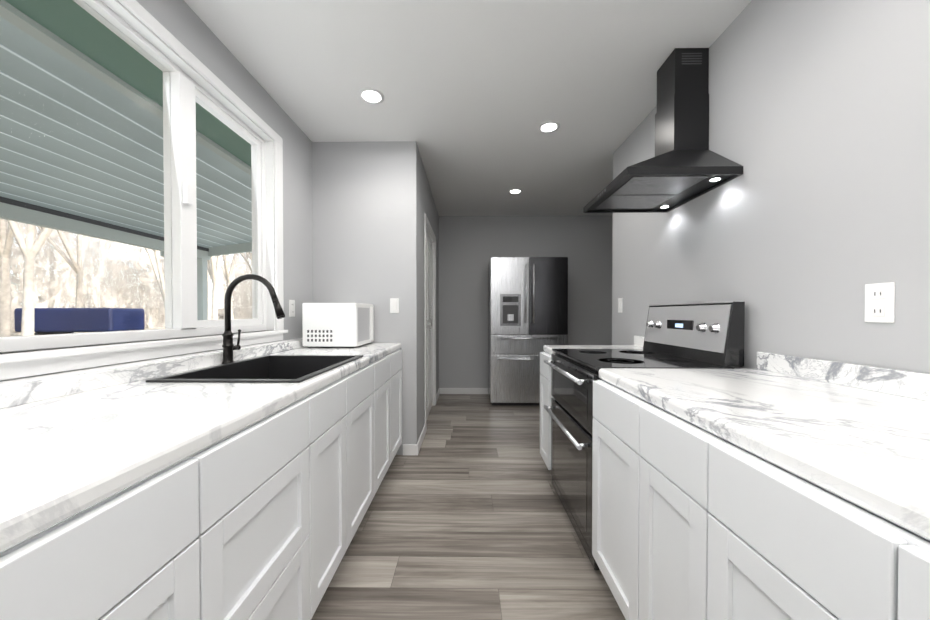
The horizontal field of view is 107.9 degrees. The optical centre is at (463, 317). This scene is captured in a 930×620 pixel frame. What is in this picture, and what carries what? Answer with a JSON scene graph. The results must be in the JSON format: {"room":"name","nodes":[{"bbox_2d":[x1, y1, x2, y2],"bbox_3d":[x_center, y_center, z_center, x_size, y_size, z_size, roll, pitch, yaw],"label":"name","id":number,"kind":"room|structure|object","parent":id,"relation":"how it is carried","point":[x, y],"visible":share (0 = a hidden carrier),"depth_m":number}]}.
{"room":"kitchen","nodes":[
{"label":"kitchen","id":0,"kind":"room"},
{"bbox_2d":[0,0,312,381],"bbox_3d":[-1.301,-0.125,0.735,0.140,2.500,4.190,0,1,1],"label":"wall","id":1,"kind":"structure","parent":0,"point":[183,23],"depth_m":2.29},
{"bbox_2d":[0,0,287,379],"bbox_3d":[-1.268,-0.503,1.153,0.155,1.333,2.225,0,1,1],"label":"window","id":2,"kind":"structure","parent":1,"relation":"in","point":[186,87],"depth_m":1.52},
{"bbox_2d":[0,338,302,385],"bbox_3d":[-1.192,0.649,0.682,0.079,0.953,4.070,0,1,1],"label":"wall ledge","id":3,"kind":"object","parent":1,"relation":"attached to","point":[24,380],"depth_m":1.13},
{"bbox_2d":[289,300,294,316],"bbox_3d":[-1.204,-0.064,2.380,0.009,0.118,0.072,0,1,1],"label":"outlet","id":4,"kind":"object","parent":1,"relation":"attached to","point":[291,308],"visible":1,"depth_m":2.37},
{"bbox_2d":[312,141,418,454],"bbox_3d":[-0.858,-0.148,2.764,0.970,2.500,0.120,0,1,1],"label":"wall","id":5,"kind":"structure","parent":0,"point":[365,226],"depth_m":2.70},
{"bbox_2d":[390,298,398,312],"bbox_3d":[-0.549,-0.094,2.693,0.072,0.118,0.014,0,1,1],"label":"light switch","id":6,"kind":"object","parent":5,"relation":"attached to","point":[394,305],"visible":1,"depth_m":2.69},
{"bbox_2d":[418,149,438,436],"bbox_3d":[-0.419,-0.159,3.788,0.120,2.500,1.940,0,1,1],"label":"wall","id":7,"kind":"structure","parent":0,"point":[426,204],"depth_m":3.13},
{"bbox_2d":[412,424,425,454],"bbox_3d":[-0.375,1.058,2.950,0.032,0.085,0.502,0,1,1],"label":"baseboard","id":8,"kind":"structure","parent":7,"relation":"attached to","point":[415,447],"depth_m":2.79},
{"bbox_2d":[426,230,432,417],"bbox_3d":[-0.382,0.084,3.710,0.067,1.992,0.868,0,1,1],"label":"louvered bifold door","id":9,"kind":"structure","parent":7,"relation":"in","point":[429,268],"depth_m":3.91},
{"bbox_2d":[424,213,435,430],"bbox_3d":[-0.414,0.052,3.711,0.132,2.080,1.020,0,1,1],"label":"door frame","id":10,"kind":"structure","parent":7,"relation":"attached to","point":[427,226],"depth_m":3.89},
{"bbox_2d":[436,388,439,402],"bbox_3d":[-0.343,1.041,4.491,0.014,0.085,0.500,0,1,1],"label":"baseboard","id":11,"kind":"structure","parent":7,"relation":"attached to","point":[438,392],"depth_m":4.46},
{"bbox_2d":[184,0,751,215],"bbox_3d":[1.192,-1.435,1.657,5.100,0.100,6.370,0,1,1],"label":"ceiling","id":12,"kind":"structure","parent":0,"point":[476,93],"depth_m":1.94},
{"bbox_2d":[359,88,383,103],"bbox_3d":[-0.576,-1.387,2.126,0.155,0.007,0.155,0,1,-23],"label":"recessed light","id":13,"kind":"object","parent":12,"relation":"in","point":[370,95],"depth_m":2.12},
{"bbox_2d":[508,189,521,193],"bbox_3d":[0.582,-1.406,3.781,0.155,0.007,0.155,-1,1,-38],"label":"recessed light","id":14,"kind":"object","parent":12,"relation":"in","point":[513,191],"depth_m":3.78},
{"bbox_2d":[538,121,559,132],"bbox_3d":[0.628,-1.391,2.480,0.155,0.007,0.155,-1,1,-38],"label":"recessed light","id":15,"kind":"object","parent":12,"relation":"in","point":[550,126],"depth_m":2.48},
{"bbox_2d":[311,394,625,619],"bbox_3d":[1.192,1.164,1.686,5.100,0.100,6.370,0,1,1],"label":"floor","id":16,"kind":"structure","parent":0,"point":[465,517],"depth_m":1.70},
{"bbox_2d":[0,445,215,619],"bbox_3d":[-0.837,0.703,0.377,0.632,0.852,0.591,0,1,1],"label":"base cabinet","id":17,"kind":"object","parent":16,"relation":"on","point":[146,551],"depth_m":0.53},
{"bbox_2d":[0,339,400,553],"bbox_3d":[-0.834,0.220,0.871,0.626,0.099,3.666,0,1,1],"label":"countertop","id":18,"kind":"structure","parent":17,"relation":"on","point":[72,445],"depth_m":0.73},
{"bbox_2d":[222,274,284,363],"bbox_3d":[-0.972,0.007,1.598,0.290,0.415,0.104,0,1,1],"label":"gooseneck faucet","id":19,"kind":"object","parent":18,"relation":"on","point":[228,346],"visible":0.98,"depth_m":1.56},
{"bbox_2d":[146,355,362,382],"bbox_3d":[-0.806,0.322,1.484,0.525,0.227,0.690,0,1,1],"label":"sink","id":20,"kind":"object","parent":18,"relation":"in","point":[281,369],"visible":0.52,"depth_m":1.67},
{"bbox_2d":[302,303,373,347],"bbox_3d":[-0.886,0.052,2.479,0.392,0.304,0.416,0,1,1],"label":"microwave","id":21,"kind":"object","parent":18,"relation":"on","point":[351,325],"visible":1,"depth_m":2.27},
{"bbox_2d":[212,389,323,619],"bbox_3d":[-0.830,0.697,0.902,0.632,0.852,0.581,0,1,1],"label":"base cabinet","id":22,"kind":"object","parent":16,"relation":"on","point":[261,519],"depth_m":0.92},
{"bbox_2d":[322,373,355,592],"bbox_3d":[-0.824,0.692,1.333,0.632,0.852,0.401,0,1,1],"label":"base cabinet","id":23,"kind":"object","parent":16,"relation":"on","point":[339,396],"depth_m":1.40},
{"bbox_2d":[353,361,379,530],"bbox_3d":[-0.819,0.688,1.693,0.632,0.852,0.562,0,1,1],"label":"base cabinet","id":24,"kind":"object","parent":16,"relation":"on","point":[367,377],"depth_m":1.79},
{"bbox_2d":[377,353,395,483],"bbox_3d":[-0.813,0.684,2.108,0.632,0.852,0.512,0,1,1],"label":"base cabinet","id":25,"kind":"object","parent":16,"relation":"on","point":[388,362],"depth_m":2.24},
{"bbox_2d":[392,349,401,452],"bbox_3d":[-0.808,0.680,2.475,0.632,0.852,0.467,0,1,1],"label":"base cabinet","id":26,"kind":"object","parent":16,"relation":"on","point":[398,352],"depth_m":2.61},
{"bbox_2d":[488,257,567,404],"bbox_3d":[0.799,0.177,4.367,0.930,1.815,0.686,0,1,1],"label":"refrigerator","id":27,"kind":"object","parent":16,"relation":"on","point":[527,309],"visible":0.9,"depth_m":4.08},
{"bbox_2d":[540,352,553,469],"bbox_3d":[0.915,0.681,2.351,0.707,0.852,0.282,0,1,1],"label":"base cabinet","id":28,"kind":"object","parent":16,"relation":"on","point":[545,416],"visible":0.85,"depth_m":2.34},
{"bbox_2d":[543,336,644,353],"bbox_3d":[0.928,0.194,2.346,0.680,0.118,0.285,0,1,1],"label":"countertop","id":29,"kind":"structure","parent":28,"relation":"on","point":[638,342],"depth_m":2.39},
{"bbox_2d":[592,380,625,607],"bbox_3d":[0.899,0.694,1.212,0.708,0.852,0.454,0,1,1],"label":"base cabinet","id":30,"kind":"object","parent":16,"relation":"on","point":[608,399],"depth_m":1.29},
{"bbox_2d":[543,301,744,569],"bbox_3d":[0.868,0.518,1.823,0.722,1.189,0.762,0,1,1],"label":"range","id":31,"kind":"object","parent":16,"relation":"on","point":[702,335],"visible":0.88,"depth_m":1.69},
{"bbox_2d":[620,392,690,619],"bbox_3d":[0.895,0.697,0.896,0.708,0.852,0.418,0,1,1],"label":"base cabinet","id":32,"kind":"object","parent":16,"relation":"on","point":[651,433],"depth_m":0.99},
{"bbox_2d":[676,424,837,619],"bbox_3d":[0.891,0.701,0.583,0.708,0.852,0.449,0,1,1],"label":"base cabinet","id":33,"kind":"object","parent":16,"relation":"on","point":[690,521],"depth_m":0.66},
{"bbox_2d":[816,496,929,619],"bbox_3d":[0.885,0.705,0.194,0.708,0.852,0.571,0,1,1],"label":"base cabinet","id":34,"kind":"object","parent":16,"relation":"on","point":[872,567],"depth_m":0.45},
{"bbox_2d":[599,352,929,540],"bbox_3d":[0.899,0.217,0.224,0.680,0.118,2.420,0,1,1],"label":"countertop","id":35,"kind":"structure","parent":34,"relation":"on","point":[857,434],"depth_m":0.77},
{"bbox_2d":[439,215,612,387],"bbox_3d":[1.660,-0.170,4.790,4.250,2.500,0.120,0,1,1],"label":"wall","id":36,"kind":"structure","parent":0,"point":[470,247],"depth_m":4.74},
{"bbox_2d":[440,388,487,393],"bbox_3d":[1.659,1.038,4.737,4.010,0.085,0.012,0,1,1],"label":"baseboard","id":37,"kind":"structure","parent":36,"relation":"attached to","point":[442,390],"depth_m":4.75},
{"bbox_2d":[612,0,929,373],"bbox_3d":[1.310,-0.125,0.754,0.120,2.500,4.300,0,1,1],"label":"wall","id":38,"kind":"structure","parent":0,"point":[805,227],"depth_m":1.23},
{"bbox_2d":[618,298,622,312],"bbox_3d":[1.270,-0.098,2.746,0.014,0.118,0.072,0,1,1],"label":"light switch","id":39,"kind":"object","parent":38,"relation":"attached to","point":[620,303],"visible":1,"depth_m":2.73},
{"bbox_2d":[583,48,742,212],"bbox_3d":[1.002,-1.016,1.809,0.520,0.738,0.580,0,1,1],"label":"range hood","id":40,"kind":"object","parent":38,"relation":"attached to","point":[685,164],"visible":1,"depth_m":1.74},
{"bbox_2d":[864,282,894,322],"bbox_3d":[1.249,-0.043,1.016,0.009,0.118,0.072,0,1,1],"label":"outlet","id":41,"kind":"object","parent":38,"relation":"attached to","point":[879,302],"visible":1,"depth_m":1.01},
{"label":"outside","id":42,"kind":"structure","parent":0,"visible":0},
{"bbox_2d":[11,326,164,335],"bbox_3d":[-45.424,1.254,20.562,88.600,0.200,140.000,0,1,1],"label":"ground","id":43,"kind":"structure","parent":42,"point":[89,332],"depth_m":24.70},
{"bbox_2d":[14,308,144,334],"bbox_3d":[-15.196,0.406,15.088,6.000,1.602,2.900,0,1,1],"label":"trailer","id":44,"kind":"object","parent":43,"relation":"on","point":[48,321],"depth_m":13.66},
{"bbox_2d":[0,0,251,319],"bbox_3d":[-2.876,-0.067,2.213,3.030,2.850,12.500,0,1,1],"label":"canopy","id":45,"kind":"object","parent":43,"relation":"on","point":[35,120],"depth_m":2.46},
{"bbox_2d":[0,218,251,336],"bbox_3d":[-17.490,-5.840,9.004,27.776,14.254,57.810,0,1,1],"label":"trees","id":46,"kind":"object","parent":43,"relation":"on","point":[31,246],"depth_m":23.82},
{"bbox_2d":[12,305,251,330],"bbox_3d":[-17.071,0.264,10.687,31.570,2.000,61.050,0,1,1],"label":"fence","id":47,"kind":"object","parent":43,"relation":"on","point":[223,315],"depth_m":36.61}
]}

